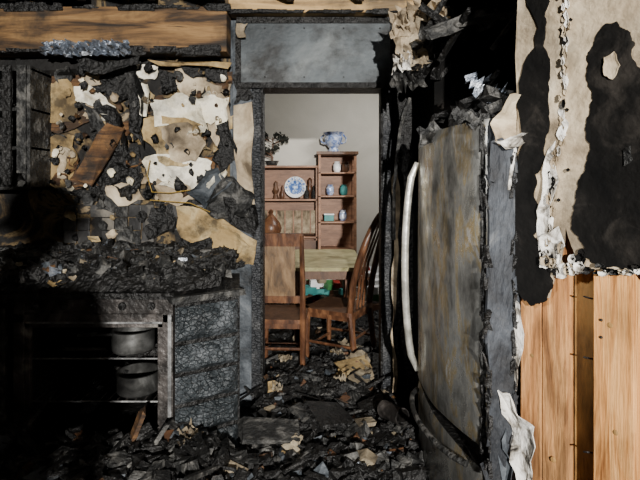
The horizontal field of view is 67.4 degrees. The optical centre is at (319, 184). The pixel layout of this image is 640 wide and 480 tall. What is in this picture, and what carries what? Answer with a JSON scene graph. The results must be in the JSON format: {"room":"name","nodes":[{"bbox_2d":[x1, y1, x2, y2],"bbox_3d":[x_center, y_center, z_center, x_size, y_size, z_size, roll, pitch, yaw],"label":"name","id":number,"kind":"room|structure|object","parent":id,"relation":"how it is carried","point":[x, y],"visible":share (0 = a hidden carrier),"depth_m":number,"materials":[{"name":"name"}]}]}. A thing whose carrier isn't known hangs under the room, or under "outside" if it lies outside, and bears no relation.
{"room":"fire-damaged room","nodes":[
{"label":"fire-damaged room","id":0,"kind":"room"},
{"bbox_2d":[0,2,230,56],"bbox_3d":[-1.471,-0.950,2.991,1.858,0.332,0.158,0,0,0],"label":"ceiling beam","id":1,"kind":"structure","parent":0,"point":[151,30],"depth_m":2.93,"materials":[{"name":"brown wood"}]},
{"bbox_2d":[8,0,363,0],"bbox_3d":[-0.597,-1.167,0.350,3.405,0.115,5.100,0,0,0],"label":"ceiling joists","id":2,"kind":"object","parent":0,"point":[8,0],"depth_m":2.89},
{"bbox_2d":[0,0,412,404],"bbox_3d":[-0.500,0.095,3.168,3.800,2.650,0.164,0,0,0],"label":"wall","id":3,"kind":"structure","parent":0,"point":[36,217],"depth_m":3.10,"materials":[{"name":"paint"}]},
{"bbox_2d":[0,65,52,192],"bbox_3d":[-2.051,-0.330,2.960,0.669,0.758,0.260,0,0,0],"label":"upper cabinet","id":4,"kind":"object","parent":3,"relation":"attached to","point":[25,125],"visible":0.97,"depth_m":2.87,"materials":[{"name":"grey wood"}]},
{"bbox_2d":[63,192,203,245],"bbox_3d":[-1.063,0.251,3.085,1.168,0.416,0.019,0,0,0],"label":"tile backsplash","id":5,"kind":"structure","parent":3,"relation":"attached to","point":[122,211],"depth_m":3.08,"materials":[{"name":"grey tile"}]},
{"bbox_2d":[44,23,258,264],"bbox_3d":[-1.101,-0.249,2.987,1.448,1.515,0.222,0,0,0],"label":"covering","id":6,"kind":"object","parent":3,"relation":"attached to","point":[179,176],"visible":0.99,"depth_m":3.04,"materials":[{"name":"beige paper"}]},
{"bbox_2d":[232,63,391,407],"bbox_3d":[-0.050,0.320,3.158,1.020,2.200,0.225,0,0,0],"label":"door frame","id":7,"kind":"structure","parent":3,"relation":"attached to","point":[252,277],"depth_m":3.07,"materials":[{"name":"black wood"}]},
{"bbox_2d":[235,17,394,88],"bbox_3d":[-0.031,-0.838,3.060,1.008,0.449,0.060,0,0,0],"label":"header panel","id":8,"kind":"object","parent":3,"relation":"attached to","point":[275,52],"visible":0.96,"depth_m":3.04,"materials":[{"name":"grey metal"}]},
{"bbox_2d":[227,0,413,17],"bbox_3d":[0.018,-1.135,3.008,1.205,0.169,0.124,0,0,0],"label":"ceiling beam","id":9,"kind":"structure","parent":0,"point":[239,8],"depth_m":2.96,"materials":[{"name":"brown wood"}]},
{"bbox_2d":[265,94,378,286],"bbox_3d":[0.000,0.070,5.950,4.000,2.700,0.100,0,0,0],"label":"wall","id":10,"kind":"structure","parent":0,"point":[304,118],"depth_m":5.90,"materials":[{"name":"paint"}]},
{"bbox_2d":[240,405,417,461],"bbox_3d":[-0.500,1.470,-0.675,4.000,0.100,7.850,0,0,0],"label":"floor","id":11,"kind":"structure","parent":0,"point":[244,411],"depth_m":2.97,"materials":[{"name":"black"}]},
{"bbox_2d":[9,246,188,445],"bbox_3d":[-1.087,0.899,2.631,0.786,1.042,0.701,0,0,0],"label":"stove","id":12,"kind":"object","parent":11,"relation":"on","point":[85,392],"visible":0.49,"depth_m":2.33,"materials":[{"name":"metal"}]},
{"bbox_2d":[77,328,154,355],"bbox_3d":[-1.025,0.788,2.460,0.361,0.109,0.222,0,0,0],"label":"saucepan","id":13,"kind":"object","parent":12,"relation":"in","point":[124,341],"visible":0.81,"depth_m":2.38,"materials":[{"name":"metal"}]},
{"bbox_2d":[0,236,244,291],"bbox_3d":[-1.398,0.434,2.651,1.925,0.246,0.739,0,0,0],"label":"debris","id":14,"kind":"object","parent":12,"relation":"on","point":[94,264],"visible":1,"depth_m":2.43,"materials":[{"name":"grey wood"}]},
{"bbox_2d":[104,362,157,398],"bbox_3d":[-0.987,1.001,2.463,0.335,0.104,0.229,0,0,0],"label":"saucepan","id":15,"kind":"object","parent":12,"relation":"in","point":[136,380],"visible":0.89,"depth_m":2.40,"materials":[{"name":"metal"}]},
{"bbox_2d":[167,273,245,447],"bbox_3d":[-0.552,0.975,2.644,0.354,0.891,0.812,0,0,0],"label":"base cabinet","id":16,"kind":"object","parent":11,"relation":"on","point":[207,320],"visible":0.8,"depth_m":2.35,"materials":[{"name":"grey wood"}]},
{"bbox_2d":[401,113,520,479],"bbox_3d":[0.843,0.583,2.060,0.874,1.675,0.808,0,0,0],"label":"refrigerator","id":17,"kind":"object","parent":11,"relation":"on","point":[451,418],"visible":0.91,"depth_m":1.88,"materials":[{"name":"silver metal"}]},
{"bbox_2d":[388,0,526,148],"bbox_3d":[0.796,-0.565,2.126,0.894,0.896,1.170,0,0,0],"label":"debris","id":18,"kind":"object","parent":17,"relation":"on","point":[415,42],"visible":0.66,"depth_m":2.42,"materials":[{"name":"metal"}]},
{"bbox_2d":[413,0,517,413],"bbox_3d":[1.000,0.095,2.810,0.800,2.650,0.580,0,0,0],"label":"wall","id":19,"kind":"structure","parent":0,"point":[438,96],"depth_m":2.52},
{"bbox_2d":[390,86,411,392],"bbox_3d":[0.476,0.359,2.870,0.121,1.872,0.260,0,0,0],"label":"trim","id":20,"kind":"structure","parent":19,"relation":"attached to","point":[404,100],"depth_m":2.79,"materials":[{"name":"black wood"}]},
{"bbox_2d":[521,234,639,479],"bbox_3d":[1.079,0.100,1.119,0.136,2.640,1.270,0,0,-35],"label":"wood paneling","id":21,"kind":"structure","parent":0,"point":[580,358],"depth_m":1.48,"materials":[{"name":"brown wood"}]},
{"bbox_2d":[480,138,518,479],"bbox_3d":[0.603,0.486,1.602,0.134,1.290,0.036,0,0,0],"label":"refrigerator side","id":22,"kind":"object","parent":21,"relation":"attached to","point":[500,260],"visible":0.91,"depth_m":1.60,"materials":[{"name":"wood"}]},
{"bbox_2d":[497,0,639,479],"bbox_3d":[0.992,-0.085,1.093,0.071,2.317,1.377,0,0,-35],"label":"damaged drywall","id":23,"kind":"object","parent":21,"relation":"attached to","point":[577,62],"visible":1,"depth_m":1.45,"materials":[{"name":"paint"}]},
{"bbox_3d":[0.000,1.470,4.625,4.000,0.100,2.750,0,0,0],"label":"floor","id":24,"kind":"structure","parent":0,"visible":0},
{"bbox_2d":[0,303,426,479],"bbox_3d":[-0.275,1.196,2.919,4.150,0.482,5.238,0,0,0],"label":"debris pile","id":25,"kind":"object","parent":24,"relation":"on","point":[325,410],"visible":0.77,"depth_m":2.26,"materials":[{"name":"grey wood"}]},
{"bbox_2d":[377,400,408,426],"bbox_3d":[0.385,1.200,2.530,0.090,0.109,0.170,0,0,-29],"label":"pipe","id":26,"kind":"object","parent":25,"relation":"on","point":[392,412],"visible":1,"depth_m":2.50,"materials":[{"name":"metal"}]},
{"bbox_2d":[265,233,308,365],"bbox_3d":[-0.276,0.867,3.542,0.370,1.066,0.455,0,0,3],"label":"dining chair","id":27,"kind":"object","parent":24,"relation":"on","point":[279,247],"visible":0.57,"depth_m":3.35,"materials":[{"name":"brown wood"}]},
{"bbox_2d":[265,166,317,284],"bbox_3d":[-0.492,0.598,5.700,0.935,1.645,0.320,0,0,0],"label":"display shelf","id":28,"kind":"object","parent":24,"relation":"on","point":[295,215],"visible":0.38,"depth_m":5.76,"materials":[{"name":"brown wood"}]},
{"bbox_2d":[272,181,278,198],"bbox_3d":[-0.520,0.057,5.640,0.080,0.210,0.078,0,0,0],"label":"figurine","id":29,"kind":"object","parent":28,"relation":"on","point":[275,190],"visible":1,"depth_m":5.62,"materials":[{"name":"brown wood"}]},
{"bbox_2d":[265,132,288,165],"bbox_3d":[-0.587,-0.435,5.677,0.440,0.421,0.296,0,0,0],"label":"bonsai plant","id":30,"kind":"object","parent":28,"relation":"on","point":[282,139],"visible":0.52,"depth_m":5.64,"materials":[{"name":"green plant"}]},
{"bbox_2d":[280,186,283,198],"bbox_3d":[-0.440,0.084,5.595,0.052,0.156,0.051,0,0,0],"label":"bottle","id":31,"kind":"object","parent":28,"relation":"in","point":[282,190],"visible":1,"depth_m":5.58,"materials":[{"name":"brown glass"}]},
{"bbox_2d":[304,186,308,198],"bbox_3d":[-0.155,0.084,5.595,0.052,0.156,0.051,0,0,0],"label":"bottle","id":32,"kind":"object","parent":28,"relation":"in","point":[306,193],"visible":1,"depth_m":5.58,"materials":[{"name":"black glass"}]},
{"bbox_2d":[307,178,312,198],"bbox_3d":[-0.120,0.037,5.660,0.070,0.250,0.068,0,0,0],"label":"figurine","id":33,"kind":"object","parent":28,"relation":"on","point":[310,188],"visible":0.74,"depth_m":5.64,"materials":[{"name":"brown wood"}]},
{"bbox_2d":[311,186,315,198],"bbox_3d":[-0.075,0.084,5.595,0.052,0.156,0.051,0,0,0],"label":"bottle","id":34,"kind":"object","parent":28,"relation":"in","point":[313,193],"visible":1,"depth_m":5.58,"materials":[{"name":"black glass"}]},
{"bbox_3d":[-0.290,0.089,5.672,0.132,0.142,0.147,0,0,0],"label":"plate stand","id":35,"kind":"object","parent":28,"relation":"on","visible":0},
{"bbox_2d":[285,176,305,197],"bbox_3d":[-0.290,0.025,5.642,0.254,0.251,0.053,0,0,0],"label":"decorative plate","id":36,"kind":"object","parent":35,"relation":"on","point":[295,187],"visible":1,"depth_m":5.64,"materials":[{"name":"white ceramic"}]},
{"bbox_2d":[294,249,362,347],"bbox_3d":[0.040,1.038,4.350,0.620,0.765,1.100,0,0,0],"label":"dining table","id":37,"kind":"object","parent":24,"relation":"on","point":[320,264],"visible":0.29,"depth_m":3.91,"materials":[{"name":"brown wood"}]},
{"bbox_2d":[291,266,378,310],"bbox_3d":[0.186,1.130,5.211,0.973,0.479,0.578,0,0,0],"label":"pile","id":38,"kind":"object","parent":24,"relation":"on","point":[316,290],"visible":0.34,"depth_m":5.02,"materials":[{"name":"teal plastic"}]},
{"bbox_2d":[316,151,358,293],"bbox_3d":[0.200,0.517,5.670,0.480,1.805,0.380,0,0,0],"label":"curio cabinet","id":39,"kind":"object","parent":24,"relation":"on","point":[336,234],"visible":0.61,"depth_m":5.85,"materials":[{"name":"brown wood"}]},
{"bbox_2d":[324,213,333,220],"bbox_3d":[0.105,0.378,5.620,0.120,0.085,0.090,0,0,0],"label":"trinket box","id":40,"kind":"object","parent":39,"relation":"in","point":[327,216],"visible":1,"depth_m":5.58,"materials":[{"name":"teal ceramic"}]},
{"bbox_2d":[326,185,333,194],"bbox_3d":[0.120,0.058,5.660,0.090,0.125,0.090,0,0,0],"label":"glass jar","id":41,"kind":"object","parent":39,"relation":"in","point":[329,189],"visible":0.92,"depth_m":5.63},
{"bbox_2d":[320,131,346,150],"bbox_3d":[0.160,-0.503,5.680,0.258,0.235,0.258,0,0,38],"label":"porcelain vase","id":42,"kind":"object","parent":39,"relation":"on","point":[333,139],"visible":0.93,"depth_m":5.61,"materials":[{"name":"ceramic"}]},
{"bbox_2d":[333,162,340,171],"bbox_3d":[0.200,-0.212,5.660,0.090,0.125,0.090,0,0,0],"label":"ceramic cup","id":43,"kind":"object","parent":39,"relation":"in","point":[336,166],"visible":0.91,"depth_m":5.63,"materials":[{"name":"white ceramic"}]},
{"bbox_2d":[339,210,346,220],"bbox_3d":[0.270,0.357,5.660,0.090,0.125,0.090,0,0,0],"label":"glass jar","id":44,"kind":"object","parent":39,"relation":"in","point":[342,214],"visible":1,"depth_m":5.63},
{"bbox_2d":[340,185,347,194],"bbox_3d":[0.280,0.058,5.660,0.090,0.125,0.090,0,0,0],"label":"ceramic cup","id":45,"kind":"object","parent":39,"relation":"in","point":[343,189],"visible":0.94,"depth_m":5.63,"materials":[{"name":"teal ceramic"}]},
{"bbox_2d":[342,162,348,171],"bbox_3d":[0.300,-0.212,5.660,0.090,0.125,0.090,0,0,0],"label":"ceramic cup","id":46,"kind":"object","parent":39,"relation":"in","point":[345,166],"visible":0.91,"depth_m":5.62,"materials":[{"name":"brown ceramic"}]},
{"bbox_2d":[305,212,378,357],"bbox_3d":[0.236,0.789,3.733,0.615,1.228,0.421,0,0,29],"label":"dining chair","id":47,"kind":"object","parent":24,"relation":"on","point":[330,308],"visible":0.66,"depth_m":3.67,"materials":[{"name":"brown wood"}]},
{"bbox_3d":[-0.550,1.013,5.400,0.300,0.775,0.300,0,0,0],"label":"stool","id":48,"kind":"object","parent":24,"relation":"on","visible":0},
{"bbox_2d":[265,209,281,232],"bbox_3d":[-0.550,0.448,5.400,0.240,0.350,0.240,0,0,0],"label":"vase","id":49,"kind":"object","parent":48,"relation":"on","point":[272,225],"visible":0.73,"depth_m":5.32,"materials":[{"name":"brown ceramic"}]},
{"bbox_3d":[-0.500,-1.265,-0.675,4.000,0.070,7.850,0,0,0],"label":"ceiling","id":50,"kind":"structure","parent":0,"visible":0},
{"bbox_2d":[40,38,130,57],"bbox_3d":[-1.416,-0.831,2.909,0.551,0.107,0.102,0,0,0],"label":"debris","id":51,"kind":"object","parent":50,"relation":"attached to","point":[66,45],"visible":1,"depth_m":2.91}
]}

